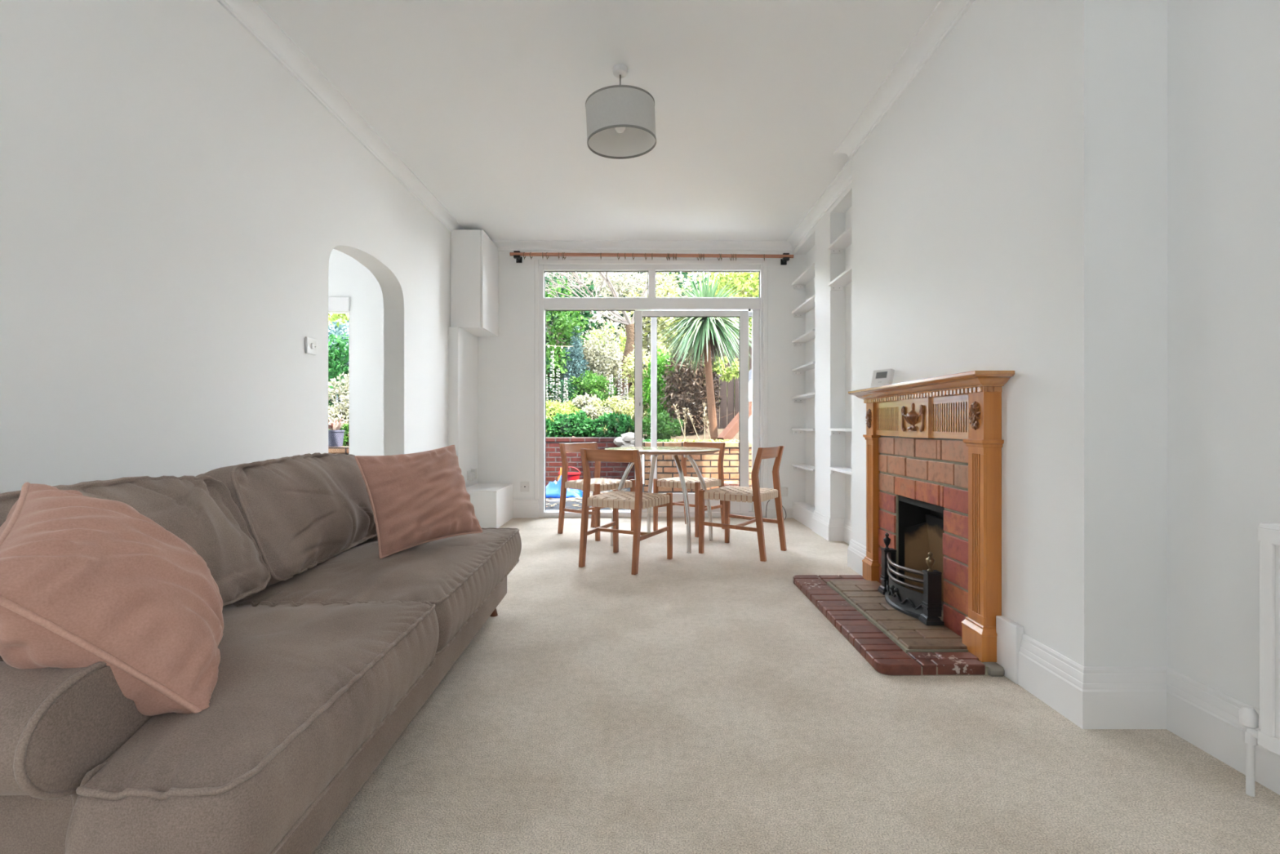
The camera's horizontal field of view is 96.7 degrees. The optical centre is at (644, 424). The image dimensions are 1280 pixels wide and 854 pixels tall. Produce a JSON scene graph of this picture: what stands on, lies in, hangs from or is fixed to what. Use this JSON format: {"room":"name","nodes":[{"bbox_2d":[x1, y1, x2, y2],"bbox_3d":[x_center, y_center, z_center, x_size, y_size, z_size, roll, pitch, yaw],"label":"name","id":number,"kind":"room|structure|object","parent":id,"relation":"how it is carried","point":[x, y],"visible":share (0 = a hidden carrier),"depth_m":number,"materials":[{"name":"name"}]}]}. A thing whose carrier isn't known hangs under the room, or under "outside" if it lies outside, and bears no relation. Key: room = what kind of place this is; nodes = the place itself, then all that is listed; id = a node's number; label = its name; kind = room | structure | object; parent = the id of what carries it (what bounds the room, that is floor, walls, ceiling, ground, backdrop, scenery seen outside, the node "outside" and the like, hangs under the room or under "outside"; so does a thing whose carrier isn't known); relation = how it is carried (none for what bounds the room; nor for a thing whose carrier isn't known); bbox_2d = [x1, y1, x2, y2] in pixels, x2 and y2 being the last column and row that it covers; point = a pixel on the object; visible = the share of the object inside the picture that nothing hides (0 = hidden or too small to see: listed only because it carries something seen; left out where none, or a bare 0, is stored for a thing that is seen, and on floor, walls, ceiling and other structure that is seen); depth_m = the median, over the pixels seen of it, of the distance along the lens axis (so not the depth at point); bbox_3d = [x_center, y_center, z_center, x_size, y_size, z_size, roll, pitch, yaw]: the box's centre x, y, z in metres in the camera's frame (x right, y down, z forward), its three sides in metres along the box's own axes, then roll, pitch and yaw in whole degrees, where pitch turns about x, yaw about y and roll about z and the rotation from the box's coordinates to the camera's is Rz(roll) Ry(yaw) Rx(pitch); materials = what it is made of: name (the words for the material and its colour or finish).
{"room":"living room","nodes":[
{"label":"living room","id":0,"kind":"room"},
{"bbox_2d":[0,0,450,493],"bbox_3d":[-1.897,-0.463,1.800,0.155,2.845,8.200,0,0,0],"label":"wall","id":1,"kind":"structure","parent":0,"point":[175,203],"depth_m":2.21,"materials":[{"name":"paint"}]},
{"bbox_2d":[305,336,316,355],"bbox_3d":[-1.810,-0.430,3.094,0.018,0.090,0.090,0,0,0],"label":"light switch","id":2,"kind":"object","parent":1,"relation":"attached to","point":[310,343],"visible":1,"depth_m":3.08,"materials":[{"name":"white plastic"}]},
{"bbox_2d":[216,0,465,232],"bbox_3d":[-1.774,-1.845,1.800,0.092,0.079,8.200,0,0,0],"label":"crown molding","id":3,"kind":"structure","parent":1,"relation":"attached to","point":[248,13],"depth_m":3.19,"materials":[{"name":"white paint"}]},
{"bbox_2d":[448,326,478,487],"bbox_3d":[-1.772,-0.153,5.585,0.095,1.517,0.630,0,0,0],"label":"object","id":4,"kind":"structure","parent":1,"relation":"attached to","point":[463,345],"depth_m":5.42,"materials":[{"name":"paint"}]},
{"bbox_2d":[450,230,498,337],"bbox_3d":[-1.665,-1.371,5.614,0.303,0.918,0.567,0,0,0],"label":"upper cabinet","id":5,"kind":"object","parent":1,"relation":"attached to","point":[474,257],"visible":0.9,"depth_m":5.33,"materials":[{"name":"white"}]},
{"bbox_2d":[365,267,383,455],"bbox_3d":[-2.408,-0.463,5.850,0.865,2.845,0.100,0,0,0],"label":"wall pier","id":6,"kind":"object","parent":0,"point":[374,295],"visible":0.07,"depth_m":5.80,"materials":[{"name":"paint"}]},
{"bbox_2d":[328,248,805,507],"bbox_3d":[-1.425,-0.412,6.000,6.950,2.945,0.200,0,0,0],"label":"wall","id":7,"kind":"structure","parent":0,"point":[506,362],"depth_m":5.90,"materials":[{"name":"paint"}]},
{"bbox_2d":[328,297,350,453],"bbox_3d":[-3.578,-0.182,5.930,1.044,2.285,0.100,0,0,0],"label":"door frame","id":8,"kind":"structure","parent":7,"relation":"in","point":[335,304],"depth_m":5.88,"materials":[{"name":"white plastic"}]},
{"bbox_2d":[512,499,538,517],"bbox_3d":[-1.227,0.866,5.899,0.265,0.188,0.042,0,0,0],"label":"baseboard","id":9,"kind":"structure","parent":7,"relation":"attached to","point":[521,508],"depth_m":5.88,"materials":[{"name":"white paint"}]},
{"bbox_2d":[491,240,792,250],"bbox_3d":[-0.138,-1.845,5.854,3.365,0.079,0.092,0,0,0],"label":"crown molding","id":10,"kind":"structure","parent":7,"relation":"attached to","point":[502,245],"depth_m":5.87,"materials":[{"name":"white paint"}]},
{"bbox_2d":[534,259,768,517],"bbox_3d":[0.071,-0.378,5.963,2.421,2.675,0.175,0,0,0],"label":"door","id":11,"kind":"structure","parent":7,"relation":"in","point":[653,307],"depth_m":5.91,"materials":[{"name":"white plastic"}]},
{"bbox_2d":[509,250,793,265],"bbox_3d":[0.073,-1.702,5.839,2.888,0.135,0.122,0,0,0],"label":"pole","id":12,"kind":"object","parent":7,"relation":"attached to","point":[517,255],"visible":1,"depth_m":5.79,"materials":[{"name":"brown wood"}]},
{"bbox_2d":[766,507,792,517],"bbox_3d":[1.403,0.909,5.889,0.284,0.102,0.022,0,0,0],"label":"baseboard","id":13,"kind":"structure","parent":7,"relation":"attached to","point":[771,512],"depth_m":5.88,"materials":[{"name":"white"}]},
{"bbox_2d":[255,0,940,239],"bbox_3d":[-1.400,-1.945,1.800,7.000,0.120,8.700,0,0,0],"label":"ceiling","id":14,"kind":"structure","parent":0,"point":[483,101],"depth_m":3.22,"materials":[{"name":"white paint"}]},
{"bbox_2d":[585,63,656,159],"bbox_3d":[-0.124,-1.683,3.013,0.376,0.404,0.372,0,0,0],"label":"pendant lamp","id":15,"kind":"object","parent":14,"relation":"hanging from","point":[620,119],"visible":1,"depth_m":2.90,"materials":[{"name":"grey fabric"}]},
{"bbox_2d":[545,271,759,385],"bbox_3d":[-0.520,-2.953,17.475,16.348,4.372,2.137,0,0,-1],"label":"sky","id":16,"kind":"structure","parent":0,"point":[684,273],"depth_m":17.18,"materials":[{"name":"white"}]},
{"bbox_2d":[312,517,1279,853],"bbox_3d":[-1.400,1.010,1.725,7.000,0.100,8.450,0,0,0],"label":"floor","id":17,"kind":"structure","parent":0,"point":[695,702],"depth_m":1.70,"materials":[{"name":"beige carpet"}]},
{"bbox_2d":[0,452,521,853],"bbox_3d":[-1.167,0.536,1.851,1.136,0.848,2.160,0,0,-1],"label":"sofa","id":18,"kind":"object","parent":17,"relation":"on","point":[330,647],"visible":0.8,"depth_m":1.17,"materials":[{"name":"beige fabric"}]},
{"bbox_2d":[0,481,223,715],"bbox_3d":[-0.978,0.315,1.054,0.471,0.410,0.356,0,0,44],"label":"throw pillow","id":19,"kind":"object","parent":18,"relation":"on","point":[85,581],"visible":0.96,"depth_m":0.94,"materials":[{"name":"pink fabric"}]},
{"bbox_2d":[0,477,268,661],"bbox_3d":[-1.260,0.326,1.331,0.314,0.383,0.822,0,0,-1],"label":"cushion","id":20,"kind":"object","parent":18,"relation":"on","point":[210,514],"depth_m":1.52,"materials":[{"name":"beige fabric"}]},
{"bbox_2d":[65,600,439,853],"bbox_3d":[-1.025,0.588,1.244,0.877,0.213,0.902,0,0,-1],"label":"seat cushion","id":21,"kind":"object","parent":18,"relation":"on","point":[301,688],"depth_m":0.97,"materials":[{"name":"beige fabric"}]},
{"bbox_2d":[198,453,376,586],"bbox_3d":[-1.287,0.317,2.203,0.324,0.402,0.944,0,0,-5],"label":"cushion","id":22,"kind":"object","parent":18,"relation":"on","point":[306,515],"depth_m":1.97,"materials":[{"name":"beige fabric"}]},
{"bbox_2d":[235,528,521,651],"bbox_3d":[-1.047,0.594,2.297,0.877,0.202,1.254,0,0,-1],"label":"seat cushion","id":23,"kind":"object","parent":18,"relation":"on","point":[457,575],"depth_m":1.95,"materials":[{"name":"beige fabric"}]},
{"bbox_2d":[354,444,483,558],"bbox_3d":[-0.931,0.296,2.382,0.283,0.412,0.482,0,0,35],"label":"throw pillow","id":24,"kind":"object","parent":18,"relation":"on","point":[418,498],"visible":1,"depth_m":2.26,"materials":[{"name":"pink fabric"}]},
{"bbox_2d":[466,483,513,528],"bbox_3d":[-1.587,0.782,5.561,0.460,0.356,0.671,0,0,0],"label":"box","id":25,"kind":"object","parent":17,"relation":"on","point":[492,503],"visible":0.52,"depth_m":5.24,"materials":[{"name":"paint"}]},
{"bbox_2d":[557,441,635,541],"bbox_3d":[-0.430,0.560,5.044,0.519,0.800,0.484,0,0,40],"label":"dining chair","id":26,"kind":"object","parent":17,"relation":"on","point":[597,486],"visible":0.84,"depth_m":5.00,"materials":[{"name":"brown wood"}]},
{"bbox_2d":[578,448,672,574],"bbox_3d":[-0.131,0.560,3.971,0.484,0.800,0.519,0,0,28],"label":"dining chair","id":27,"kind":"object","parent":17,"relation":"on","point":[637,500],"visible":1,"depth_m":3.85,"materials":[{"name":"brown wood"}]},
{"bbox_2d":[604,446,719,553],"bbox_3d":[0.146,0.576,4.640,0.940,0.768,0.940,0,0,0],"label":"dining table","id":28,"kind":"object","parent":17,"relation":"on","point":[686,451],"visible":0.8,"depth_m":4.52,"materials":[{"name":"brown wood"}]},
{"bbox_2d":[653,441,725,537],"bbox_3d":[0.427,0.560,5.207,0.484,0.800,0.519,0,0,38],"label":"dining chair","id":29,"kind":"object","parent":17,"relation":"on","point":[675,482],"visible":0.73,"depth_m":5.15,"materials":[{"name":"brown wood"}]},
{"bbox_2d":[698,445,786,561],"bbox_3d":[0.753,0.560,4.318,0.519,0.800,0.484,0,0,33],"label":"dining chair","id":30,"kind":"object","parent":17,"relation":"on","point":[757,495],"visible":1,"depth_m":4.24,"materials":[{"name":"brown wood"}]},
{"bbox_2d":[792,574,1004,675],"bbox_3d":[1.150,0.931,2.826,0.500,0.058,1.327,0,0,0],"label":"brick hearth","id":31,"kind":"object","parent":17,"relation":"on","point":[895,642],"visible":0.97,"depth_m":2.49,"materials":[{"name":"brick"}]},
{"bbox_2d":[877,532,944,625],"bbox_3d":[1.288,0.741,2.829,0.123,0.324,0.535,0,0,0],"label":"grate","id":32,"kind":"object","parent":31,"relation":"on","point":[926,606],"visible":1,"depth_m":2.69,"materials":[{"name":"metal"}]},
{"bbox_2d":[848,370,1014,662],"bbox_3d":[1.328,0.359,2.828,0.152,1.132,1.346,0,0,0],"label":"fireplace surround","id":33,"kind":"object","parent":31,"relation":"on","point":[966,406],"visible":0.99,"depth_m":2.32,"materials":[{"name":"brown wood"}]},
{"bbox_2d":[870,368,894,387],"bbox_3d":[1.336,-0.259,3.196,0.054,0.107,0.124,0,0,-28],"label":"thermostat","id":34,"kind":"object","parent":33,"relation":"on","point":[884,376],"visible":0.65,"depth_m":3.18,"materials":[{"name":"white plastic"}]},
{"bbox_2d":[848,370,1014,395],"bbox_3d":[1.328,-0.195,2.828,0.152,0.024,1.346,0,0,0],"label":"mantel shelf","id":35,"kind":"object","parent":33,"relation":"attached to","point":[973,376],"depth_m":2.44,"materials":[{"name":"brown wood"}]},
{"bbox_2d":[793,183,851,517],"bbox_3d":[1.607,-0.463,4.878,0.125,2.845,2.045,0,0,0],"label":"wall","id":36,"kind":"structure","parent":0,"point":[829,305],"depth_m":4.74,"materials":[{"name":"paint"}]},
{"bbox_2d":[791,262,814,288],"bbox_3d":[1.598,-1.440,5.528,0.142,0.058,0.740,0,0,0],"label":"shelf","id":37,"kind":"object","parent":36,"relation":"attached to","point":[808,274],"visible":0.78,"depth_m":5.61,"materials":[{"name":"white wood"}]},
{"bbox_2d":[791,295,814,317],"bbox_3d":[1.598,-1.146,5.528,0.142,0.058,0.740,0,0,0],"label":"shelf","id":38,"kind":"object","parent":36,"relation":"attached to","point":[808,304],"visible":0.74,"depth_m":5.62,"materials":[{"name":"white wood"}]},
{"bbox_2d":[791,328,814,346],"bbox_3d":[1.598,-0.843,5.528,0.142,0.058,0.740,0,0,0],"label":"shelf","id":39,"kind":"object","parent":36,"relation":"attached to","point":[809,335],"visible":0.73,"depth_m":5.65,"materials":[{"name":"white wood"}]},
{"bbox_2d":[791,361,814,374],"bbox_3d":[1.598,-0.548,5.528,0.142,0.058,0.740,0,0,0],"label":"shelf","id":40,"kind":"object","parent":36,"relation":"attached to","point":[797,371],"visible":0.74,"depth_m":5.62,"materials":[{"name":"white wood"}]},
{"bbox_2d":[791,463,814,471],"bbox_3d":[1.598,0.431,5.528,0.142,0.058,0.740,0,0,0],"label":"shelf","id":41,"kind":"object","parent":36,"relation":"attached to","point":[796,466],"visible":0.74,"depth_m":5.62,"materials":[{"name":"white"}]},
{"bbox_2d":[791,392,814,402],"bbox_3d":[1.598,-0.265,5.528,0.142,0.058,0.740,0,0,0],"label":"shelf","id":42,"kind":"object","parent":36,"relation":"attached to","point":[799,398],"visible":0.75,"depth_m":5.69,"materials":[{"name":"white wood"}]},
{"bbox_2d":[792,502,814,529],"bbox_3d":[1.601,0.879,5.533,0.137,0.162,0.734,0,0,0],"label":"trim","id":43,"kind":"structure","parent":36,"relation":"attached to","point":[802,512],"depth_m":5.54,"materials":[{"name":"white paint"}]},
{"bbox_2d":[828,224,851,253],"bbox_3d":[1.598,-1.452,4.293,0.142,0.058,0.871,0,0,0],"label":"shelf","id":44,"kind":"object","parent":36,"relation":"attached to","point":[843,241],"visible":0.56,"depth_m":4.56,"materials":[{"name":"white"}]},
{"bbox_2d":[828,266,851,290],"bbox_3d":[1.598,-1.146,4.293,0.142,0.058,0.871,0,0,0],"label":"shelf","id":45,"kind":"object","parent":36,"relation":"attached to","point":[844,278],"visible":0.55,"depth_m":4.57,"materials":[{"name":"white wood"}]},
{"bbox_2d":[828,466,851,475],"bbox_3d":[1.598,0.377,4.293,0.142,0.058,0.871,0,0,0],"label":"shelf","id":46,"kind":"object","parent":36,"relation":"attached to","point":[833,470],"visible":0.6,"depth_m":4.59,"materials":[{"name":"white"}]},
{"bbox_2d":[851,0,1167,666],"bbox_3d":[1.663,-0.463,2.837,0.515,2.845,2.037,0,0,0],"label":"wall","id":47,"kind":"structure","parent":0,"point":[1009,207],"depth_m":1.98,"materials":[{"name":"paint"}]},
{"bbox_2d":[812,510,866,576],"bbox_3d":[1.526,0.866,4.308,0.287,0.188,1.716,0,0,0],"label":"baseboard","id":48,"kind":"structure","parent":47,"relation":"attached to","point":[832,529],"depth_m":4.71,"materials":[{"name":"white"}]},
{"bbox_2d":[878,435,968,638],"bbox_3d":[1.611,0.490,2.831,0.499,0.859,0.974,0,0,0],"label":"brickwork","id":49,"kind":"object","parent":47,"relation":"attached to","point":[923,482],"visible":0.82,"depth_m":2.85,"materials":[{"name":"red brick"}]},
{"bbox_2d":[995,615,1023,684],"bbox_3d":[1.390,0.853,2.167,0.030,0.215,0.123,0,0,0],"label":"trim","id":50,"kind":"structure","parent":47,"relation":"attached to","point":[1010,633],"depth_m":2.15,"materials":[{"name":"white wood"}]},
{"bbox_2d":[805,0,1279,709],"bbox_3d":[1.885,-0.463,1.800,0.430,2.845,8.200,0,0,0],"label":"wall","id":51,"kind":"structure","parent":0,"point":[1224,55],"depth_m":1.66,"materials":[{"name":"paint"}]},
{"bbox_2d":[786,0,974,250],"bbox_3d":[1.492,-1.845,1.800,0.357,0.079,8.200,0,0,0],"label":"crown molding","id":52,"kind":"structure","parent":51,"relation":"attached to","point":[946,15],"depth_m":3.18,"materials":[{"name":"white paint"}]},
{"bbox_2d":[1017,633,1279,795],"bbox_3d":[1.526,0.866,-0.092,0.287,0.188,4.415,0,0,0],"label":"baseboard","id":53,"kind":"structure","parent":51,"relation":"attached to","point":[1206,717],"depth_m":1.80,"materials":[{"name":"white"}]},
{"bbox_2d":[1238,522,1279,796],"bbox_3d":[1.612,0.604,1.025,0.112,0.712,0.950,0,0,0],"label":"radiator","id":54,"kind":"object","parent":51,"relation":"attached to","point":[1268,736],"visible":1,"depth_m":1.43,"materials":[{"name":"white metal"}]},
{"bbox_2d":[1259,522,1279,530],"bbox_3d":[1.607,0.255,1.001,0.081,0.014,0.902,0,0,0],"label":"grille","id":55,"kind":"object","parent":54,"relation":"attached to","point":[1263,526],"depth_m":1.43,"materials":[{"name":"white metal"}]},
{"label":"outside","id":56,"kind":"structure","parent":0,"visible":0},
{"bbox_2d":[546,483,644,510],"bbox_3d":[-0.500,1.052,7.570,15.000,0.215,3.260,0,0,0],"label":"patio","id":57,"kind":"structure","parent":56,"point":[569,504],"depth_m":6.87,"materials":[{"name":"grey stone"}]},
{"bbox_2d":[328,446,348,454],"bbox_3d":[-4.325,0.603,6.849,2.370,0.685,0.222,0,0,0],"label":"wall","id":58,"kind":"structure","parent":57,"relation":"on","point":[333,450],"depth_m":6.74,"materials":[{"name":"orange brick"}]},
{"bbox_2d":[328,430,345,446],"bbox_3d":[-3.737,0.160,6.860,0.224,0.200,0.224,0,0,0],"label":"plant pot","id":59,"kind":"object","parent":58,"relation":"on","point":[335,437],"visible":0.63,"depth_m":6.78,"materials":[{"name":"grey"}]},
{"bbox_2d":[328,418,347,430],"bbox_3d":[-3.733,0.003,6.843,0.444,0.163,0.405,0,0,0],"label":"potted plant","id":60,"kind":"object","parent":59,"relation":"on","point":[336,425],"visible":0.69,"depth_m":6.82,"materials":[{"name":"plant"}]},
{"bbox_2d":[546,475,582,497],"bbox_3d":[-1.120,0.803,7.600,0.620,0.290,0.500,0,0,0],"label":"plastic sheet","id":61,"kind":"object","parent":57,"relation":"on","point":[553,489],"visible":0.52,"depth_m":7.42,"materials":[{"name":"blue plastic"}]},
{"bbox_2d":[557,466,580,480],"bbox_3d":[-1.046,0.761,7.942,0.310,0.365,0.325,0,0,0],"label":"bucket","id":62,"kind":"object","parent":57,"relation":"on","point":[571,475],"visible":0.44,"depth_m":7.83,"materials":[{"name":"red plastic"}]},
{"bbox_2d":[546,436,634,484],"bbox_3d":[-1.595,0.568,8.879,3.130,0.755,0.222,0,0,0],"label":"wall","id":63,"kind":"structure","parent":57,"relation":"on","point":[614,470],"depth_m":8.78,"materials":[{"name":"red brick"}]},
{"bbox_2d":[549,413,577,436],"bbox_3d":[-1.270,0.054,9.098,0.443,0.526,0.508,0,0,0],"label":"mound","id":64,"kind":"object","parent":63,"relation":"on","point":[558,427],"visible":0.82,"depth_m":8.98,"materials":[{"name":"green plant"}]},
{"bbox_2d":[562,409,589,436],"bbox_3d":[-1.083,0.008,9.117,0.462,0.522,0.486,0,0,0],"label":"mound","id":65,"kind":"object","parent":63,"relation":"on","point":[575,420],"visible":0.82,"depth_m":8.99,"materials":[{"name":"green plant"}]},
{"bbox_2d":[579,417,604,436],"bbox_3d":[-0.845,0.081,9.121,0.417,0.476,0.495,0,0,0],"label":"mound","id":66,"kind":"object","parent":63,"relation":"on","point":[588,432],"visible":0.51,"depth_m":8.97,"materials":[{"name":"green plant"}]},
{"bbox_2d":[591,411,617,436],"bbox_3d":[-0.619,0.054,9.130,0.417,0.546,0.591,0,0,19],"label":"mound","id":67,"kind":"object","parent":63,"relation":"on","point":[599,420],"visible":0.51,"depth_m":9.00,"materials":[{"name":"green plant"}]},
{"bbox_2d":[602,412,629,436],"bbox_3d":[-0.456,0.056,9.109,0.434,0.533,0.460,0,0,18],"label":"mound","id":68,"kind":"object","parent":63,"relation":"on","point":[611,418],"visible":0.67,"depth_m":9.01,"materials":[{"name":"green plant"}]},
{"bbox_2d":[643,441,751,493],"bbox_3d":[1.796,0.575,6.849,3.628,0.740,0.222,0,0,0],"label":"wall","id":69,"kind":"structure","parent":57,"relation":"on","point":[707,464],"depth_m":6.75,"materials":[{"name":"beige brick"}]},
{"bbox_3d":[3.496,0.615,8.025,7.008,0.690,2.150,0,0,0],"label":"planter bed","id":70,"kind":"object","parent":57,"relation":"on","visible":0},
{"bbox_2d":[629,409,684,440],"bbox_3d":[0.174,0.050,8.963,0.803,0.598,0.713,0,0,-34],"label":"leafy shrub","id":71,"kind":"object","parent":70,"relation":"on","point":[664,425],"visible":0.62,"depth_m":8.87,"materials":[{"name":"green plant"}]},
{"bbox_2d":[649,271,751,440],"bbox_3d":[0.924,-1.025,8.428,1.729,2.599,1.774,0,0,0],"label":"palm","id":72,"kind":"object","parent":70,"relation":"on","point":[705,335],"visible":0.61,"depth_m":8.26,"materials":[{"name":"green plant"}]},
{"bbox_2d":[716,400,751,440],"bbox_3d":[1.261,-0.033,7.700,0.702,0.600,0.110,0,0,-40],"label":"timber baulk","id":73,"kind":"object","parent":70,"relation":"on","point":[731,429],"visible":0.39,"depth_m":7.58,"materials":[{"name":"orange wood"}]},
{"bbox_2d":[748,368,751,441],"bbox_3d":[2.263,-0.371,8.235,1.874,1.263,0.730,0,0,0],"label":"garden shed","id":74,"kind":"object","parent":70,"relation":"on","point":[750,371],"visible":0.04,"depth_m":8.00,"materials":[{"name":"white"}]},
{"bbox_3d":[-5.575,0.620,8.025,4.850,0.680,2.150,0,0,0],"label":"planter bed","id":75,"kind":"object","parent":57,"relation":"on","visible":0},
{"bbox_2d":[328,372,348,441],"bbox_3d":[-4.534,-0.262,8.396,1.246,1.258,1.143,0,0,0],"label":"shrub","id":76,"kind":"object","parent":75,"relation":"on","point":[341,411],"visible":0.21,"depth_m":8.12,"materials":[{"name":"beige plant"}]},
{"bbox_2d":[328,313,348,327],"bbox_3d":[-4.546,-1.077,8.255,2.102,2.732,1.100,0,0,0],"label":"tree","id":77,"kind":"object","parent":75,"relation":"on","point":[334,317],"visible":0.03,"depth_m":8.34,"materials":[{"name":"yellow plant"}]},
{"bbox_2d":[328,422,348,446],"bbox_3d":[-3.784,0.144,7.196,0.472,0.382,0.406,0,0,19],"label":"leafy shrub","id":78,"kind":"object","parent":75,"relation":"on","point":[345,443],"visible":0.17,"depth_m":7.12,"materials":[{"name":"green plant"}]},
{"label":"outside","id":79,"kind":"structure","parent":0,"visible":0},
{"bbox_2d":[572,392,738,441],"bbox_3d":[-0.500,-0.693,14.950,19.000,1.946,12.000,0,0,0],"label":"slope","id":80,"kind":"structure","parent":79,"point":[701,437],"depth_m":9.48,"materials":[{"name":"soil"}]},
{"bbox_2d":[328,316,348,406],"bbox_3d":[-5.393,-0.834,10.068,1.379,2.176,1.264,0,0,-30],"label":"leafy shrub","id":81,"kind":"object","parent":80,"relation":"on","point":[338,331],"visible":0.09,"depth_m":9.83,"materials":[{"name":"green plant"}]},
{"bbox_2d":[328,332,348,411],"bbox_3d":[-4.952,-0.588,9.241,1.649,1.851,1.240,0,0,-7],"label":"leafy shrub","id":82,"kind":"object","parent":80,"relation":"on","point":[336,362],"visible":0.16,"depth_m":9.06,"materials":[{"name":"green plant"}]},
{"bbox_2d":[546,356,576,419],"bbox_3d":[-1.734,-0.592,10.678,1.011,1.447,0.883,0,0,43],"label":"leafy shrub","id":83,"kind":"object","parent":80,"relation":"on","point":[570,387],"visible":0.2,"depth_m":10.58,"materials":[{"name":"green plant"}]},
{"bbox_2d":[546,399,580,434],"bbox_3d":[-1.592,-0.127,9.878,1.058,0.749,0.909,0,0,0],"label":"shrub","id":84,"kind":"object","parent":80,"relation":"on","point":[566,408],"visible":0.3,"depth_m":9.72,"materials":[{"name":"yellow plant"}]},
{"bbox_2d":[545,278,589,400],"bbox_3d":[-2.034,-1.703,11.356,1.782,2.527,1.688,0,0,-37],"label":"evergreen tree","id":85,"kind":"object","parent":80,"relation":"on","point":[558,353],"visible":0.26,"depth_m":11.33,"materials":[{"name":"green plant"}]},
{"bbox_2d":[557,325,590,408],"bbox_3d":[-1.367,-0.953,11.217,0.695,2.013,0.750,0,0,31],"label":"conifer","id":86,"kind":"object","parent":80,"relation":"on","point":[575,364],"visible":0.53,"depth_m":11.07,"materials":[{"name":"green plant"}]},
{"bbox_2d":[545,271,617,391],"bbox_3d":[-2.198,-2.229,14.252,3.062,3.648,2.200,0,0,-5],"label":"evergreen tree","id":87,"kind":"object","parent":80,"relation":"on","point":[584,313],"visible":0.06,"depth_m":13.86,"materials":[{"name":"green plant"}]},
{"bbox_2d":[564,369,619,418],"bbox_3d":[-1.011,-0.491,10.834,1.160,1.176,1.091,0,0,17],"label":"leafy shrub","id":88,"kind":"object","parent":80,"relation":"on","point":[594,383],"visible":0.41,"depth_m":10.76,"materials":[{"name":"green plant"}]},
{"bbox_2d":[565,324,623,404],"bbox_3d":[-1.016,-1.075,11.804,1.485,2.035,1.338,0,0,0],"label":"flowering shrub","id":89,"kind":"object","parent":80,"relation":"on","point":[597,364],"visible":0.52,"depth_m":11.47,"materials":[{"name":"beige plant"}]},
{"bbox_2d":[572,391,617,429],"bbox_3d":[-0.984,-0.183,9.946,1.038,0.797,0.963,0,0,0],"label":"shrub","id":90,"kind":"object","parent":80,"relation":"on","point":[590,410],"visible":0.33,"depth_m":9.86,"materials":[{"name":"beige plant"}]},
{"bbox_2d":[545,271,647,400],"bbox_3d":[-1.136,-3.090,10.959,4.303,5.269,4.390,0,0,-9],"label":"bare tree","id":91,"kind":"object","parent":80,"relation":"on","point":[629,327],"visible":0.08,"depth_m":10.89,"materials":[{"name":"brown plant"}]},
{"bbox_2d":[586,321,634,406],"bbox_3d":[-0.711,-1.224,12.466,1.347,2.164,1.183,0,0,-16],"label":"leafy shrub","id":92,"kind":"object","parent":80,"relation":"on","point":[622,348],"visible":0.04,"depth_m":12.38,"materials":[{"name":"green plant"}]},
{"bbox_2d":[546,271,684,381],"bbox_3d":[-1.024,-2.668,15.094,5.074,4.403,2.509,0,0,-5],"label":"tree","id":93,"kind":"object","parent":80,"relation":"on","point":[597,279],"visible":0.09,"depth_m":14.83,"materials":[{"name":"beige plant"}]},
{"bbox_2d":[586,395,649,433],"bbox_3d":[-0.469,-0.157,9.930,1.115,0.744,0.907,0,0,25],"label":"shrub","id":94,"kind":"object","parent":80,"relation":"on","point":[628,409],"visible":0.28,"depth_m":9.82,"materials":[{"name":"yellow plant"}]},
{"bbox_2d":[615,414,634,434],"bbox_3d":[-0.265,0.077,9.136,0.454,0.491,0.497,0,0,0],"label":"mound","id":95,"kind":"object","parent":80,"relation":"on","point":[626,423],"visible":0.35,"depth_m":9.00,"materials":[{"name":"green plant"}]},
{"bbox_2d":[620,343,666,421],"bbox_3d":[0.022,-0.681,10.603,0.946,1.719,1.049,0,0,0],"label":"leafy shrub","id":96,"kind":"object","parent":80,"relation":"on","point":[630,367],"visible":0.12,"depth_m":10.46,"materials":[{"name":"yellow plant"}]},
{"bbox_2d":[642,346,678,429],"bbox_3d":[0.361,-0.627,10.172,0.906,1.657,0.801,0,0,-39],"label":"conifer","id":97,"kind":"object","parent":80,"relation":"on","point":[661,368],"visible":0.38,"depth_m":10.06,"materials":[{"name":"green plant"}]},
{"bbox_2d":[617,271,759,395],"bbox_3d":[1.183,-2.773,14.962,3.774,4.642,2.397,0,0,-9],"label":"tree","id":98,"kind":"object","parent":80,"relation":"on","point":[661,320],"visible":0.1,"depth_m":14.38,"materials":[{"name":"yellow plant"}]},
{"bbox_2d":[659,345,730,435],"bbox_3d":[0.820,-0.585,9.726,1.090,1.837,1.288,0,0,-26],"label":"bush","id":99,"kind":"object","parent":80,"relation":"on","point":[691,384],"visible":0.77,"depth_m":9.57,"materials":[{"name":"brown plant"}]},
{"bbox_2d":[697,271,759,376],"bbox_3d":[2.821,-2.589,14.007,3.000,4.574,2.585,0,0,33],"label":"tree","id":100,"kind":"object","parent":80,"relation":"on","point":[735,277],"visible":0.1,"depth_m":13.62,"materials":[{"name":"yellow plant"}]},
{"bbox_2d":[711,337,751,428],"bbox_3d":[2.755,-0.740,10.460,3.070,1.800,0.120,0,0,0],"label":"fence","id":101,"kind":"object","parent":80,"relation":"on","point":[729,404],"visible":0.05,"depth_m":10.41,"materials":[{"name":"brown wood"}]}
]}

